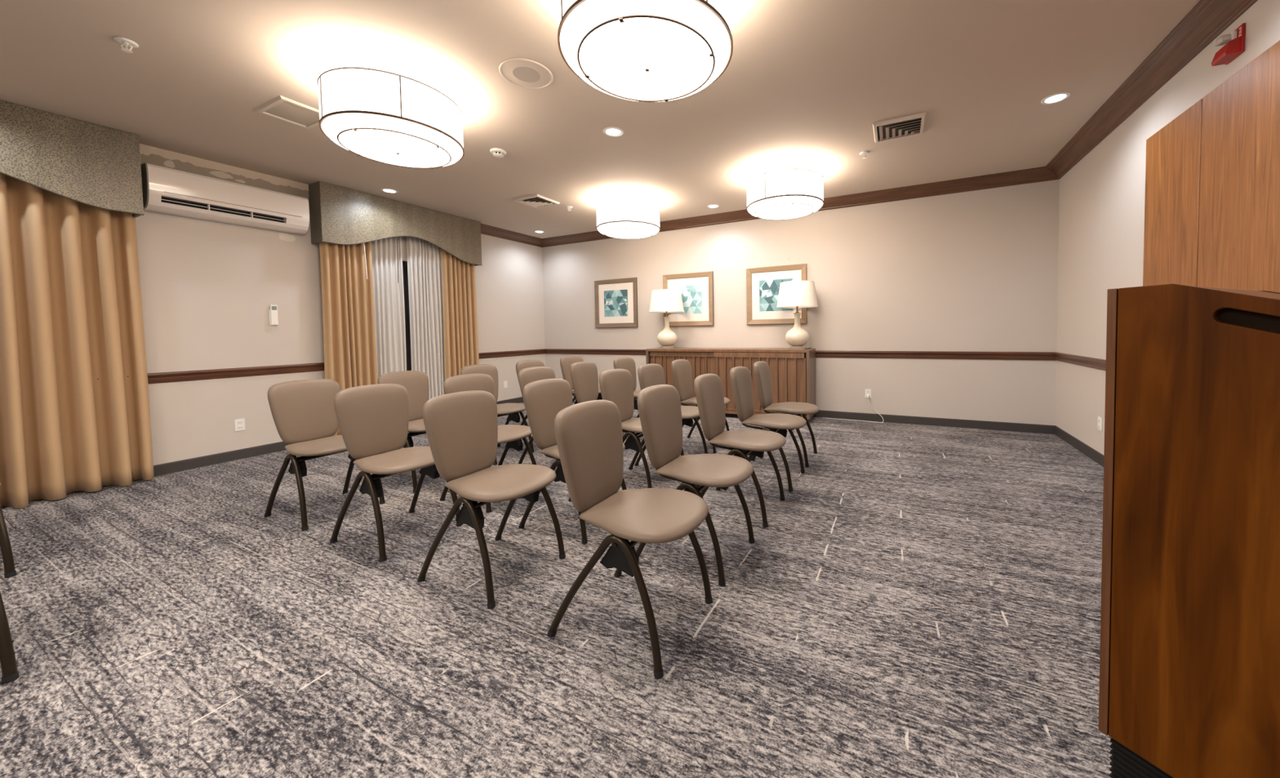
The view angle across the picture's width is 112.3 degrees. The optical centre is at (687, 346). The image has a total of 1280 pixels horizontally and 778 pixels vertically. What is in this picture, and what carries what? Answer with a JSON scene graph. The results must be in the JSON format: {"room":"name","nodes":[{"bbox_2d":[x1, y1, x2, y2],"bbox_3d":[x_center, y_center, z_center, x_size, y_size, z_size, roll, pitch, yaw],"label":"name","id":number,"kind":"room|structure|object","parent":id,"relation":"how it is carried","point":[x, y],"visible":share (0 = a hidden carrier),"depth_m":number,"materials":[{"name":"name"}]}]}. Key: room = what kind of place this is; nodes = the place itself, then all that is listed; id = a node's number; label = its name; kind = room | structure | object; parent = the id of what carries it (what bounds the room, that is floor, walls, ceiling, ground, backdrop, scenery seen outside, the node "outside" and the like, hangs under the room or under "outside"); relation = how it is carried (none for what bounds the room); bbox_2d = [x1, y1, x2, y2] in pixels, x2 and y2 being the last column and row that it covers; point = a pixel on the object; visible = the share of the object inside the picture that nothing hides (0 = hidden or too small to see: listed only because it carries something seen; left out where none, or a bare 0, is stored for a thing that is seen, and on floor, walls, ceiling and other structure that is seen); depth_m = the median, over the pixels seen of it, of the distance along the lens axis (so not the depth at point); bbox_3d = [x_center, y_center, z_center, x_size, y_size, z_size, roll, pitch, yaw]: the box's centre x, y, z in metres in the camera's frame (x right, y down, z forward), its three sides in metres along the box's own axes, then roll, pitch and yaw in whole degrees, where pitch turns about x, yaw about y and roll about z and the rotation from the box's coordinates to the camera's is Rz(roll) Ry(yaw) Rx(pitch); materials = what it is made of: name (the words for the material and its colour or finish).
{"room":"conference room","nodes":[
{"label":"conference room","id":0,"kind":"room"},
{"bbox_2d":[135,143,545,465],"bbox_3d":[-4.676,-0.302,3.801,0.120,2.865,9.320,0,2,26],"label":"wall","id":1,"kind":"structure","parent":0,"point":[209,288],"depth_m":4.20,"materials":[{"name":"paint"}]},
{"bbox_2d":[0,100,143,217],"bbox_3d":[-5.023,-1.361,2.668,0.240,0.648,1.985,0,2,26],"label":"valance","id":2,"kind":"object","parent":1,"relation":"attached to","point":[85,162],"visible":0.97,"depth_m":3.21,"materials":[{"name":"grey fabric"}]},
{"bbox_2d":[0,173,154,508],"bbox_3d":[-4.836,-0.142,3.075,0.180,2.596,1.214,0,2,26],"label":"curtain","id":3,"kind":"object","parent":2,"relation":"hanging from","point":[71,310],"visible":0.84,"depth_m":3.28,"materials":[{"name":"beige fabric"}]},
{"bbox_2d":[97,362,324,383],"bbox_3d":[-4.388,0.255,4.226,0.030,0.089,2.010,0,2,26],"label":"trim","id":4,"kind":"structure","parent":1,"relation":"attached to","point":[160,377],"depth_m":4.13,"materials":[{"name":"brown wood"}]},
{"bbox_2d":[141,162,309,234],"bbox_3d":[-4.347,-1.374,4.091,0.210,0.375,1.090,0,2,26],"label":"air conditioner","id":5,"kind":"object","parent":1,"relation":"attached to","point":[166,190],"visible":0.96,"depth_m":3.96,"materials":[{"name":"white plastic"}]},
{"bbox_2d":[160,196,284,222],"bbox_3d":[-4.348,-1.270,4.034,0.042,0.050,0.821,0,2,26],"label":"vent","id":6,"kind":"object","parent":5,"relation":"attached to","point":[164,199],"depth_m":3.98,"materials":[{"name":"black"}]},
{"bbox_2d":[234,418,244,431],"bbox_3d":[-4.408,0.775,4.209,0.009,0.116,0.072,0,2,26],"label":"wall outlet","id":7,"kind":"object","parent":1,"relation":"attached to","point":[239,424],"visible":1,"depth_m":4.21,"materials":[{"name":"white plastic"}]},
{"bbox_2d":[268,304,278,325],"bbox_3d":[-4.288,-0.320,4.430,0.028,0.213,0.068,0,2,26],"label":"remote control","id":8,"kind":"object","parent":1,"relation":"attached to","point":[273,317],"visible":1,"depth_m":4.42,"materials":[{"name":"white plastic"}]},
{"bbox_2d":[32,396,523,501],"bbox_3d":[-4.623,1.084,3.771,0.008,0.096,9.200,0,2,26],"label":"baseboard","id":9,"kind":"structure","parent":1,"relation":"attached to","point":[202,461],"depth_m":4.09,"materials":[{"name":"grey plastic"}]},
{"bbox_2d":[371,236,406,377],"bbox_3d":[-3.766,-0.246,5.384,0.081,2.592,0.415,0,2,26],"label":"sheer curtain","id":10,"kind":"object","parent":1,"relation":"hanging from","point":[386,253],"visible":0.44,"depth_m":5.39,"materials":[{"name":"white fabric"}]},
{"bbox_2d":[308,181,481,266],"bbox_3d":[-3.624,-1.489,5.546,0.240,0.648,1.980,0,2,26],"label":"valance","id":11,"kind":"object","parent":1,"relation":"attached to","point":[341,215],"visible":0.98,"depth_m":5.12,"materials":[{"name":"grey fabric"}]},
{"bbox_2d":[319,241,377,435],"bbox_3d":[-3.883,-0.227,4.949,0.138,2.596,0.542,0,2,26],"label":"curtain","id":12,"kind":"object","parent":11,"relation":"hanging from","point":[350,359],"visible":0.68,"depth_m":4.92,"materials":[{"name":"brown fabric"}]},
{"bbox_2d":[440,248,479,380],"bbox_3d":[-3.278,-0.283,6.216,0.118,2.596,0.538,0,2,26],"label":"curtain","id":13,"kind":"object","parent":11,"relation":"hanging from","point":[458,276],"visible":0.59,"depth_m":6.17,"materials":[{"name":"beige fabric"}]},
{"bbox_2d":[402,261,411,370],"bbox_3d":[-3.778,-0.213,5.683,0.050,1.820,1.120,0,2,26],"label":"window","id":14,"kind":"structure","parent":1,"relation":"in","point":[404,263],"depth_m":5.72,"materials":[{"name":"grey"}]},
{"bbox_2d":[406,236,444,399],"bbox_3d":[-3.542,-0.267,5.851,0.076,2.592,0.493,0,2,26],"label":"sheer curtain","id":15,"kind":"object","parent":1,"relation":"hanging from","point":[424,257],"visible":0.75,"depth_m":5.82,"materials":[{"name":"white fabric"}]},
{"bbox_2d":[503,380,507,387],"bbox_3d":[-3.016,0.632,7.075,0.006,0.116,0.072,0,2,26],"label":"wall outlet","id":16,"kind":"object","parent":1,"relation":"attached to","point":[505,383],"visible":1,"depth_m":7.08,"materials":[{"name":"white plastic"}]},
{"bbox_2d":[480,223,542,247],"bbox_3d":[-2.909,-1.829,7.109,0.159,0.113,1.470,0,2,26],"label":"trim","id":17,"kind":"structure","parent":1,"relation":"attached to","point":[486,229],"depth_m":7.06,"materials":[{"name":"brown wood"}]},
{"bbox_2d":[478,348,545,358],"bbox_3d":[-3.022,0.130,7.034,0.030,0.089,1.860,0,2,26],"label":"trim","id":18,"kind":"structure","parent":1,"relation":"attached to","point":[517,353],"depth_m":7.14,"materials":[{"name":"brown wood"}]},
{"bbox_2d":[0,399,1112,777],"bbox_3d":[-1.280,1.187,2.216,7.621,0.100,9.320,0,2,26],"label":"floor","id":19,"kind":"structure","parent":0,"point":[922,601],"depth_m":1.74,"materials":[{"name":"carpet"}]},
{"bbox_2d":[0,482,16,577],"bbox_3d":[-3.752,0.739,2.060,0.584,0.897,0.483,0,2,26],"label":"chair","id":20,"kind":"object","parent":19,"relation":"on","point":[5,544],"visible":1,"depth_m":2.17,"materials":[{"name":"brown metal"}]},
{"bbox_2d":[0,591,18,684],"bbox_3d":[-2.698,0.748,1.391,0.584,0.897,0.483,0,2,26],"label":"chair","id":21,"kind":"object","parent":19,"relation":"on","point":[10,673],"visible":1,"depth_m":1.51,"materials":[{"name":"brown metal"}]},
{"bbox_2d":[264,378,385,531],"bbox_3d":[-2.481,0.688,2.927,0.584,0.897,0.483,0,2,26],"label":"chair","id":22,"kind":"object","parent":19,"relation":"on","point":[303,411],"visible":0.78,"depth_m":2.92,"materials":[{"name":"beige leather"}]},
{"bbox_2d":[329,383,462,561],"bbox_3d":[-1.732,0.690,2.558,0.584,0.897,0.483,0,2,26],"label":"chair","id":23,"kind":"object","parent":19,"relation":"on","point":[373,420],"visible":0.88,"depth_m":2.55,"materials":[{"name":"beige leather"}]},
{"bbox_2d":[377,370,429,493],"bbox_3d":[-2.187,0.661,3.532,0.584,0.897,0.483,0,2,25],"label":"chair","id":24,"kind":"object","parent":19,"relation":"on","point":[415,382],"visible":0.27,"depth_m":3.63,"materials":[{"name":"beige leather"}]},
{"bbox_2d":[440,373,536,512],"bbox_3d":[-1.442,0.663,3.154,0.584,0.897,0.483,0,2,27],"label":"chair","id":25,"kind":"object","parent":19,"relation":"on","point":[512,434],"visible":0.37,"depth_m":3.21,"materials":[{"name":"beige leather"}]},
{"bbox_2d":[417,390,565,608],"bbox_3d":[-0.972,0.693,2.155,0.584,0.897,0.483,0,2,26],"label":"chair","id":26,"kind":"object","parent":19,"relation":"on","point":[461,428],"visible":1,"depth_m":2.14,"materials":[{"name":"beige leather"}]},
{"bbox_2d":[460,364,533,465],"bbox_3d":[-1.869,0.631,4.187,0.584,0.897,0.483,0,2,26],"label":"chair","id":27,"kind":"object","parent":19,"relation":"on","point":[513,410],"visible":0.45,"depth_m":4.28,"materials":[{"name":"beige leather"}]},
{"bbox_2d":[518,366,559,467],"bbox_3d":[-1.147,0.636,3.762,0.584,0.897,0.483,0,2,27],"label":"chair","id":28,"kind":"object","parent":19,"relation":"on","point":[526,375],"visible":0.14,"depth_m":3.78,"materials":[{"name":"beige leather"}]},
{"bbox_2d":[515,359,573,425],"bbox_3d":[-1.578,0.605,4.785,0.584,0.897,0.483,0,2,26],"label":"chair","id":29,"kind":"object","parent":19,"relation":"on","point":[520,365],"visible":0.08,"depth_m":4.81,"materials":[{"name":"beige leather"}]},
{"bbox_2d":[518,378,626,544],"bbox_3d":[-0.699,0.668,2.708,0.584,0.897,0.483,0,2,26],"label":"chair","id":30,"kind":"object","parent":19,"relation":"on","point":[544,399],"visible":0.38,"depth_m":2.69,"materials":[{"name":"beige leather"}]},
{"bbox_2d":[560,355,602,404],"bbox_3d":[-1.278,0.577,5.403,0.584,0.897,0.483,0,2,27],"label":"chair","id":31,"kind":"object","parent":19,"relation":"on","point":[565,362],"visible":0.18,"depth_m":5.38,"materials":[{"name":"beige leather"}]},
{"bbox_2d":[569,361,598,403],"bbox_3d":[-0.862,0.610,4.348,0.584,0.897,0.483,0,2,25],"label":"chair","id":32,"kind":"object","parent":19,"relation":"on","point":[584,375],"visible":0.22,"depth_m":4.40,"materials":[{"name":"beige leather"}]},
{"bbox_2d":[599,368,652,488],"bbox_3d":[-0.371,0.638,3.381,0.584,0.897,0.483,0,2,27],"label":"chair","id":33,"kind":"object","parent":19,"relation":"on","point":[616,386],"visible":0.57,"depth_m":3.40,"materials":[{"name":"beige leather"}]},
{"bbox_2d":[613,356,640,417],"bbox_3d":[-0.541,0.581,5.008,0.584,0.897,0.483,0,2,26],"label":"chair","id":34,"kind":"object","parent":19,"relation":"on","point":[628,363],"visible":0.19,"depth_m":5.12,"materials":[{"name":"beige leather"}]},
{"bbox_2d":[546,400,712,679],"bbox_3d":[-0.212,0.695,1.768,0.584,0.897,0.483,0,2,26],"label":"chair","id":35,"kind":"object","parent":19,"relation":"on","point":[588,435],"visible":1,"depth_m":1.71,"materials":[{"name":"beige leather"}]},
{"bbox_2d":[634,363,707,466],"bbox_3d":[-0.130,0.616,3.878,0.584,0.897,0.483,0,2,27],"label":"chair","id":36,"kind":"object","parent":19,"relation":"on","point":[652,374],"visible":0.36,"depth_m":3.93,"materials":[{"name":"beige leather"}]},
{"bbox_2d":[635,384,755,586],"bbox_3d":[0.055,0.671,2.295,0.584,0.897,0.483,0,2,27],"label":"chair","id":37,"kind":"object","parent":19,"relation":"on","point":[659,406],"visible":0.91,"depth_m":2.25,"materials":[{"name":"beige leather"}]},
{"bbox_2d":[671,359,730,453],"bbox_3d":[0.146,0.591,4.445,0.584,0.897,0.483,0,2,25],"label":"chair","id":38,"kind":"object","parent":19,"relation":"on","point":[682,372],"visible":0.52,"depth_m":4.48,"materials":[{"name":"beige leather"}]},
{"bbox_2d":[645,347,815,419],"bbox_3d":[0.550,0.501,6.051,2.367,0.932,0.466,0,2,26],"label":"base cabinet","id":39,"kind":"object","parent":19,"relation":"on","point":[793,371],"visible":0.56,"depth_m":5.66,"materials":[{"name":"brown wood"}]},
{"bbox_2d":[648,288,684,348],"bbox_3d":[-0.316,-0.409,6.406,0.524,0.885,0.524,0,2,26],"label":"table lamp","id":40,"kind":"object","parent":39,"relation":"on","point":[662,300],"visible":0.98,"depth_m":6.25,"materials":[{"name":"beige fabric"}]},
{"bbox_2d":[776,280,817,349],"bbox_3d":[1.422,-0.405,5.561,0.524,0.885,0.524,-1,2,-8],"label":"table lamp","id":41,"kind":"object","parent":39,"relation":"on","point":[792,294],"visible":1,"depth_m":5.41,"materials":[{"name":"beige fabric"}]},
{"bbox_2d":[693,373,786,528],"bbox_3d":[0.360,0.645,2.877,0.584,0.897,0.483,0,2,26],"label":"chair","id":42,"kind":"object","parent":19,"relation":"on","point":[708,388],"visible":0.93,"depth_m":2.83,"materials":[{"name":"beige leather"}]},
{"bbox_2d":[729,366,806,492],"bbox_3d":[0.651,0.620,3.440,0.584,0.897,0.483,0,2,26],"label":"chair","id":43,"kind":"object","parent":19,"relation":"on","point":[740,377],"visible":0.87,"depth_m":3.40,"materials":[{"name":"beige leather"}]},
{"bbox_2d":[751,360,819,467],"bbox_3d":[0.921,0.596,3.986,0.584,0.897,0.483,0,2,26],"label":"chair","id":44,"kind":"object","parent":19,"relation":"on","point":[762,371],"visible":0.77,"depth_m":3.93,"materials":[{"name":"beige leather"}]},
{"bbox_2d":[1098,283,1279,777],"bbox_3d":[1.504,0.494,0.998,0.660,1.289,0.575,-2,2,-25],"label":"lectern","id":45,"kind":"object","parent":19,"relation":"on","point":[1189,652],"visible":1,"depth_m":0.98,"materials":[{"name":"brown wood"}]},
{"bbox_2d":[0,0,1199,238],"bbox_3d":[-1.326,-1.776,2.107,7.621,0.100,9.320,0,2,26],"label":"ceiling","id":46,"kind":"structure","parent":0,"point":[805,84],"depth_m":2.92,"materials":[{"name":"paint"}]},
{"bbox_2d":[113,36,138,53],"bbox_3d":[-3.147,-1.682,2.398,0.088,0.050,0.088,-2,2,-20],"label":"sprinkler","id":47,"kind":"object","parent":46,"relation":"attached to","point":[127,42],"visible":1,"depth_m":2.39,"materials":[{"name":"white plastic"}]},
{"bbox_2d":[253,95,319,128],"bbox_3d":[-2.927,-1.733,3.193,0.410,0.014,0.336,0,2,26],"label":"ceiling vent","id":48,"kind":"object","parent":46,"relation":"in","point":[282,108],"visible":0.8,"depth_m":3.16,"materials":[{"name":"white metal"}]},
{"bbox_2d":[380,188,398,193],"bbox_3d":[-3.446,-1.794,4.940,0.172,0.006,0.172,0,2,26],"label":"recessed light","id":49,"kind":"object","parent":46,"relation":"in","point":[387,190],"visible":1,"depth_m":4.93,"materials":[{"name":"white glass"}]},
{"bbox_2d":[316,66,464,168],"bbox_3d":[-1.966,-1.520,2.886,0.803,0.446,0.803,1,3,38],"label":"ceiling lamp","id":50,"kind":"object","parent":46,"relation":"attached to","point":[380,116],"visible":1,"depth_m":2.63,"materials":[{"name":"white fabric"}]},
{"bbox_2d":[321,113,462,167],"bbox_3d":[-1.963,-1.345,2.892,0.782,0.072,0.782,1,3,38],"label":"diffuser","id":51,"kind":"object","parent":50,"relation":"attached to","point":[391,139],"depth_m":2.74,"materials":[{"name":"white"}]},
{"bbox_2d":[489,147,506,157],"bbox_3d":[-1.735,-1.761,3.915,0.140,0.050,0.140,0,2,26],"label":"smoke detector","id":52,"kind":"object","parent":46,"relation":"attached to","point":[497,153],"visible":1,"depth_m":3.88,"materials":[{"name":"white plastic"}]},
{"bbox_2d":[498,57,553,88],"bbox_3d":[-1.038,-1.749,2.753,0.326,0.010,0.326,0,2,26],"label":"ceiling speaker","id":53,"kind":"object","parent":46,"relation":"attached to","point":[524,73],"visible":1,"depth_m":2.74,"materials":[{"name":"beige paint"}]},
{"bbox_2d":[512,194,559,208],"bbox_3d":[-1.911,-1.827,5.410,0.410,0.022,0.390,0,2,26],"label":"ceiling vent","id":54,"kind":"object","parent":46,"relation":"in","point":[536,201],"visible":1,"depth_m":5.39,"materials":[{"name":"white metal"}]},
{"bbox_2d":[533,230,544,232],"bbox_3d":[-2.451,-1.887,7.056,0.172,0.006,0.172,0,2,26],"label":"recessed light","id":55,"kind":"object","parent":46,"relation":"in","point":[535,231],"visible":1,"depth_m":7.03,"materials":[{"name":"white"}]},
{"bbox_2d":[565,205,572,211],"bbox_3d":[-1.577,-1.828,5.693,0.088,0.050,0.088,-2,2,-20],"label":"sprinkler","id":56,"kind":"object","parent":46,"relation":"attached to","point":[567,206],"visible":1,"depth_m":5.68,"materials":[{"name":"white plastic"}]},
{"bbox_2d":[603,126,623,136],"bbox_3d":[-0.622,-1.787,3.569,0.172,0.006,0.172,0,2,26],"label":"recessed light","id":57,"kind":"object","parent":46,"relation":"in","point":[611,131],"visible":1,"depth_m":3.56,"materials":[{"name":"white plastic"}]},
{"bbox_2d":[595,199,660,239],"bbox_3d":[-0.758,-1.634,5.454,0.803,0.446,0.803,0,2,26],"label":"ceiling lamp","id":58,"kind":"object","parent":46,"relation":"attached to","point":[624,219],"visible":1,"depth_m":5.15,"materials":[{"name":"white fabric"}]},
{"bbox_2d":[597,222,659,238],"bbox_3d":[-0.756,-1.459,5.460,0.782,0.072,0.782,0,2,26],"label":"diffuser","id":59,"kind":"object","parent":58,"relation":"attached to","point":[612,229],"depth_m":5.27,"materials":[{"name":"white plastic"}]},
{"bbox_2d":[557,0,733,102],"bbox_3d":[-0.194,-1.515,2.002,0.803,0.446,0.803,1,3,43],"label":"ceiling lamp","id":60,"kind":"object","parent":46,"relation":"attached to","point":[645,51],"visible":1,"depth_m":1.87,"materials":[{"name":"white fabric"}]},
{"bbox_2d":[706,204,719,208],"bbox_3d":[0.341,-1.883,5.759,0.172,0.006,0.172,0,2,26],"label":"recessed light","id":61,"kind":"object","parent":46,"relation":"in","point":[712,206],"visible":1,"depth_m":5.75,"materials":[{"name":"white"}]},
{"bbox_2d":[746,168,823,220],"bbox_3d":[1.031,-1.629,4.567,0.803,0.446,0.803,0,2,26],"label":"ceiling lamp","id":62,"kind":"object","parent":46,"relation":"attached to","point":[794,193],"visible":1,"depth_m":4.27,"materials":[{"name":"white fabric"}]},
{"bbox_2d":[747,195,822,219],"bbox_3d":[1.034,-1.454,4.574,0.782,0.072,0.782,0,2,26],"label":"diffuser","id":63,"kind":"object","parent":62,"relation":"attached to","point":[766,207],"depth_m":4.39,"materials":[{"name":"white plastic"}]},
{"bbox_2d":[859,151,869,159],"bbox_3d":[1.683,-1.819,4.077,0.088,0.050,0.088,-2,2,-20],"label":"sprinkler","id":64,"kind":"object","parent":46,"relation":"attached to","point":[864,153],"visible":1,"depth_m":4.07,"materials":[{"name":"white plastic"}]},
{"bbox_2d":[872,111,926,142],"bbox_3d":[1.763,-1.817,3.576,0.386,0.022,0.380,0,2,26],"label":"ceiling vent","id":65,"kind":"object","parent":46,"relation":"in","point":[913,125],"visible":1,"depth_m":3.56,"materials":[{"name":"white metal"}]},
{"bbox_2d":[1040,91,1071,104],"bbox_3d":[2.707,-1.823,3.148,0.172,0.006,0.172,0,2,26],"label":"recessed light","id":66,"kind":"object","parent":46,"relation":"in","point":[1060,96],"visible":1,"depth_m":3.14,"materials":[{"name":"white"}]},
{"bbox_2d":[542,179,1059,425],"bbox_3d":[0.707,-0.478,6.295,7.381,2.865,0.120,0,2,26],"label":"wall","id":67,"kind":"structure","parent":0,"point":[975,270],"depth_m":5.35,"materials":[{"name":"paint"}]},
{"bbox_2d":[594,277,638,328],"bbox_3d":[-1.204,-0.715,7.127,0.840,0.804,0.034,0,2,26],"label":"framed print","id":68,"kind":"object","parent":67,"relation":"attached to","point":[615,300],"visible":1,"depth_m":7.12,"materials":[{"name":"brown"}]},
{"bbox_2d":[662,271,713,326],"bbox_3d":[-0.003,-0.712,6.543,0.840,0.804,0.034,0,2,26],"label":"framed print","id":69,"kind":"object","parent":67,"relation":"attached to","point":[696,289],"visible":0.8,"depth_m":6.50,"materials":[{"name":"brown"}]},
{"bbox_2d":[746,263,807,324],"bbox_3d":[1.225,-0.709,5.946,0.840,0.804,0.034,0,2,26],"label":"framed print","id":70,"kind":"object","parent":67,"relation":"attached to","point":[762,283],"visible":0.77,"depth_m":5.99,"materials":[{"name":"brown"}]},
{"bbox_2d":[542,166,1058,247],"bbox_3d":[0.625,-1.847,6.119,7.381,0.113,0.159,0,2,26],"label":"trim","id":71,"kind":"structure","parent":67,"relation":"attached to","point":[1041,174],"depth_m":5.25,"materials":[{"name":"brown wood"}]},
{"bbox_2d":[545,348,1055,359],"bbox_3d":[0.683,0.101,6.249,7.381,0.089,0.030,0,2,26],"label":"trim","id":72,"kind":"structure","parent":67,"relation":"attached to","point":[819,353],"depth_m":5.27,"materials":[{"name":"brown wood"}]},
{"bbox_2d":[572,394,1054,434],"bbox_3d":[0.701,0.908,6.289,7.381,0.096,0.008,0,2,26],"label":"baseboard","id":73,"kind":"structure","parent":67,"relation":"attached to","point":[994,425],"depth_m":5.14,"materials":[{"name":"grey plastic"}]},
{"bbox_2d":[865,388,871,398],"bbox_3d":[2.307,0.609,5.476,0.072,0.116,0.040,0,2,26],"label":"wall outlet","id":74,"kind":"object","parent":67,"relation":"attached to","point":[868,392],"visible":1,"depth_m":5.48,"materials":[{"name":"white plastic"}]},
{"bbox_2d":[822,395,883,422],"bbox_3d":[2.123,0.798,5.530,0.743,0.327,0.067,0,2,26],"label":"power cord","id":75,"kind":"object","parent":74,"relation":"attached to","point":[868,396],"visible":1,"depth_m":5.45,"materials":[{"name":"white plastic"}]},
{"bbox_2d":[1055,0,1279,454],"bbox_3d":[2.070,-0.286,0.522,0.120,2.865,9.320,0,2,26],"label":"wall","id":76,"kind":"structure","parent":0,"point":[1102,197],"depth_m":3.58,"materials":[{"name":"paint"}]},
{"bbox_2d":[1054,425,1103,466],"bbox_3d":[2.008,1.099,0.547,0.008,0.096,9.200,0,2,26],"label":"baseboard","id":77,"kind":"structure","parent":76,"relation":"attached to","point":[1094,455],"depth_m":4.02,"materials":[{"name":"grey plastic"}]},
{"bbox_2d":[1053,351,1106,370],"bbox_3d":[3.602,0.145,3.847,0.030,0.089,1.800,0,2,26],"label":"trim","id":78,"kind":"structure","parent":76,"relation":"attached to","point":[1097,363],"depth_m":3.96,"materials":[{"name":"brown wood"}]},
{"bbox_2d":[1097,416,1102,431],"bbox_3d":[3.518,0.664,3.655,0.009,0.116,0.072,0,2,26],"label":"wall outlet","id":79,"kind":"object","parent":76,"relation":"attached to","point":[1100,419],"visible":1,"depth_m":3.64,"materials":[{"name":"white plastic"}]},
{"bbox_2d":[1045,0,1257,179],"bbox_3d":[1.897,-1.659,0.478,0.159,0.113,9.200,0,2,26],"label":"trim","id":80,"kind":"structure","parent":76,"relation":"attached to","point":[1208,19],"depth_m":2.73,"materials":[{"name":"brown wood"}]},
{"bbox_2d":[1142,98,1202,286],"bbox_3d":[3.046,-0.227,2.704,0.032,2.355,0.590,0,2,26],"label":"wood wall panel","id":81,"kind":"object","parent":76,"relation":"attached to","point":[1173,153],"visible":0.34,"depth_m":2.63,"materials":[{"name":"brown wood"}]},
{"bbox_2d":[1211,22,1245,66],"bbox_3d":[2.789,-1.553,2.213,0.070,0.140,0.124,0,2,26],"label":"fire alarm","id":82,"kind":"object","parent":76,"relation":"attached to","point":[1233,42],"visible":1,"depth_m":2.18,"materials":[{"name":"red plastic"}]},
{"bbox_2d":[1197,40,1279,292],"bbox_3d":[2.600,-0.186,1.786,0.032,2.355,1.448,0,2,26],"label":"wood wall panel","id":83,"kind":"object","parent":76,"relation":"attached to","point":[1239,232],"visible":0.43,"depth_m":2.12,"materials":[{"name":"brown wood"}]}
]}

